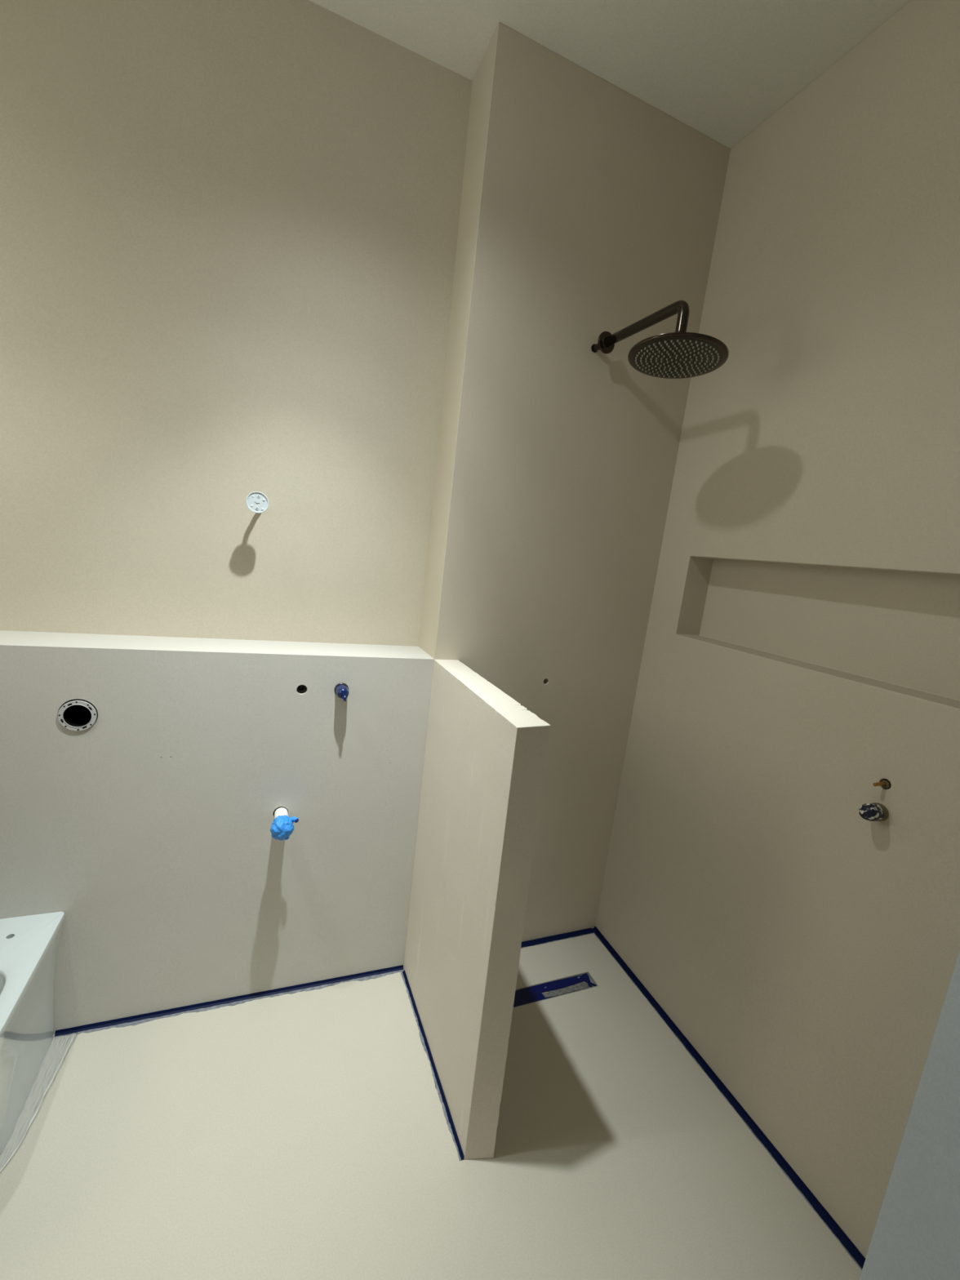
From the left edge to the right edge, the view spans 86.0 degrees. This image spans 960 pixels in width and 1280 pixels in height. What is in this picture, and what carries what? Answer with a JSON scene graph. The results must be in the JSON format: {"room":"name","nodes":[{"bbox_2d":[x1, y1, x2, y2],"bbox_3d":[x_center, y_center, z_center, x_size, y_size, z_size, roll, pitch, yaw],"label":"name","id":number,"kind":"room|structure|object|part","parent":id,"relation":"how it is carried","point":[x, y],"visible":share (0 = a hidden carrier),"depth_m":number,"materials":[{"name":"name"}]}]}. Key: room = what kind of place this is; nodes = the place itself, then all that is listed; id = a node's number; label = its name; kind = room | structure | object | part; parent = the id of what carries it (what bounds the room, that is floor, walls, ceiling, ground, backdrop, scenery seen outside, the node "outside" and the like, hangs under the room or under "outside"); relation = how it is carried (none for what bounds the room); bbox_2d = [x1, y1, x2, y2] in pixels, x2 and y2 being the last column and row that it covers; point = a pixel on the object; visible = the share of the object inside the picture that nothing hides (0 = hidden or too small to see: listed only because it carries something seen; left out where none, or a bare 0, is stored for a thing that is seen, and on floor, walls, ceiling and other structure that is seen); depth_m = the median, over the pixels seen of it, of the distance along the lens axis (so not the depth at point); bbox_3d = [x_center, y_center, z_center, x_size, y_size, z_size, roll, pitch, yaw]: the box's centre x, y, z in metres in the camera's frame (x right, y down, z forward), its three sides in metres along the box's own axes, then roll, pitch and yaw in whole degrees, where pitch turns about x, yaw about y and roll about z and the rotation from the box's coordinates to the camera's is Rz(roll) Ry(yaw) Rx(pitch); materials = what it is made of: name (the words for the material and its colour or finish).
{"room":"building under construction","nodes":[
{"label":"building under construction","id":0,"kind":"room"},
{"bbox_2d":[0,0,472,646],"bbox_3d":[-1.080,-0.927,1.474,2.000,1.847,0.150,3,10,-22],"label":"wall","id":1,"kind":"structure","parent":0,"point":[228,228],"depth_m":1.51,"materials":[{"name":"beige paint"}]},
{"bbox_2d":[245,491,268,514],"bbox_3d":[-0.688,-0.424,1.597,0.062,0.062,0.126,3,10,-22],"label":"wall light mount","id":2,"kind":"object","parent":1,"relation":"attached to","point":[257,502],"visible":1,"depth_m":1.54,"materials":[{"name":"grey plastic"}]},
{"bbox_2d":[0,22,730,1034],"bbox_3d":[-0.591,-0.300,1.692,3.120,3.037,0.360,3,10,-22],"label":"wall","id":3,"kind":"structure","parent":0,"point":[588,209],"depth_m":1.68,"materials":[{"name":"beige paint"}]},
{"bbox_2d":[57,698,97,730],"bbox_3d":[-1.155,0.181,1.538,0.087,0.087,0.280,3,10,-22],"label":"duct collar","id":4,"kind":"object","parent":3,"relation":"attached to","point":[77,714],"visible":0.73,"depth_m":1.43,"materials":[{"name":"grey plastic"}]},
{"bbox_2d":[270,806,298,840],"bbox_3d":[-0.619,0.562,1.627,0.082,0.070,0.183,3,10,-22],"label":"pipe","id":5,"kind":"object","parent":3,"relation":"attached to","point":[282,826],"visible":0.99,"depth_m":1.55,"materials":[{"name":"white plastic"}]},
{"bbox_2d":[297,684,306,692],"bbox_3d":[-0.574,0.147,1.652,0.031,0.031,0.058,3,10,-22],"label":"hole","id":6,"kind":"object","parent":3,"relation":"in","point":[300,688],"visible":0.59,"depth_m":1.64,"materials":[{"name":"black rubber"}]},
{"bbox_2d":[334,682,348,702],"bbox_3d":[-0.440,0.163,1.643,0.044,0.044,0.093,3,10,-22],"label":"outlet","id":7,"kind":"object","parent":3,"relation":"attached to","point":[341,690],"visible":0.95,"depth_m":1.61,"materials":[{"name":"blue plastic"}]},
{"bbox_2d":[591,300,728,378],"bbox_3d":[0.492,-0.875,1.521,0.259,0.189,0.544,3,10,-22],"label":"shower","id":8,"kind":"object","parent":3,"relation":"attached to","point":[680,353],"visible":1,"depth_m":1.40,"materials":[{"name":"brown metal"}]},
{"bbox_3d":[0.482,-0.886,1.537,0.034,0.140,0.355,2,11,-25],"label":"arm","id":9,"kind":"part","parent":8,"relation":"part of","materials":[{"name":"brown metal"}]},
{"bbox_2d":[0,933,862,1279],"bbox_3d":[-0.273,1.495,0.830,3.300,0.120,3.150,3,10,-22],"label":"floor","id":10,"kind":"structure","parent":0,"point":[304,1135],"depth_m":1.34,"materials":[{"name":"beige concrete"}]},
{"bbox_2d":[0,911,64,1154],"bbox_3d":[-1.301,1.039,1.215,0.370,0.412,0.555,3,10,-22],"label":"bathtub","id":11,"kind":"object","parent":10,"relation":"on","point":[28,944],"visible":1,"depth_m":1.34,"materials":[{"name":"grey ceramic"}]},
{"bbox_2d":[0,1032,77,1173],"bbox_3d":[-1.220,1.238,1.308,0.188,0.007,0.522,8,10,5],"label":"film","id":12,"kind":"object","parent":10,"relation":"on","point":[58,1050],"visible":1,"depth_m":1.40,"materials":[{"name":"white"}]},
{"bbox_2d":[54,964,404,1036],"bbox_3d":[-0.783,1.213,1.741,1.068,0.013,0.025,3,10,-21],"label":"strip","id":13,"kind":"object","parent":10,"relation":"on","point":[140,1019],"visible":1,"depth_m":1.72,"materials":[{"name":"blue"}]},
{"bbox_2d":[400,969,464,1160],"bbox_3d":[-0.170,1.302,1.641,0.016,0.010,0.634,2,10,-23],"label":"strip","id":14,"kind":"object","parent":10,"relation":"on","point":[447,1115],"visible":1,"depth_m":1.56,"materials":[{"name":"blue"}]},
{"bbox_2d":[513,972,597,1008],"bbox_3d":[0.212,1.312,1.908,0.492,0.011,0.070,3,10,-22],"label":"shower drain","id":15,"kind":"object","parent":10,"relation":"on","point":[549,989],"visible":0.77,"depth_m":1.94,"materials":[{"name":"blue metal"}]},
{"bbox_2d":[520,928,594,948],"bbox_3d":[0.145,1.259,2.115,0.757,0.008,0.027,3,10,-22],"label":"strip","id":16,"kind":"object","parent":10,"relation":"on","point":[539,941],"visible":0.5,"depth_m":2.19,"materials":[{"name":"blue"}]},
{"bbox_2d":[591,926,865,1270],"bbox_3d":[0.720,1.389,1.724,0.023,0.013,1.209,3,10,-22],"label":"strip","id":17,"kind":"object","parent":10,"relation":"on","point":[813,1202],"visible":0.97,"depth_m":1.53,"materials":[{"name":"blue"}]},
{"bbox_2d":[403,659,550,1159],"bbox_3d":[-0.060,0.722,1.559,0.092,1.200,0.675,3,10,-22],"label":"wall partition","id":18,"kind":"structure","parent":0,"point":[484,762],"depth_m":1.36,"materials":[{"name":"beige paint"}]},
{"bbox_2d":[309,0,911,149],"bbox_3d":[0.085,-1.597,0.303,3.300,0.120,3.150,3,10,-22],"label":"ceiling","id":19,"kind":"structure","parent":0,"point":[720,68],"depth_m":1.46,"materials":[{"name":"paint"}]},
{"bbox_2d":[595,0,959,1258],"bbox_3d":[1.020,-0.085,1.524,0.254,3.037,1.214,3,10,-22],"label":"wall","id":20,"kind":"structure","parent":0,"point":[801,655],"depth_m":1.43,"materials":[{"name":"beige paint"}]},
{"bbox_2d":[858,802,888,821],"bbox_3d":[0.950,0.417,1.247,0.069,0.047,0.044,3,10,-22],"label":"outlet","id":21,"kind":"object","parent":20,"relation":"attached to","point":[875,811],"visible":1,"depth_m":1.23,"materials":[{"name":"blue"}]},
{"bbox_2d":[873,779,891,788],"bbox_3d":[0.984,0.351,1.251,0.064,0.019,0.020,3,10,-22],"label":"copper pipe","id":22,"kind":"object","parent":20,"relation":"attached to","point":[886,784],"visible":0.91,"depth_m":1.24,"materials":[{"name":"brown metal"}]},
{"bbox_2d":[859,951,959,1279],"bbox_3d":[1.402,0.167,0.303,0.460,3.037,1.387,3,10,-22],"label":"wall","id":23,"kind":"structure","parent":0,"point":[916,1236],"depth_m":0.96,"materials":[{"name":"white paint"}]}
]}

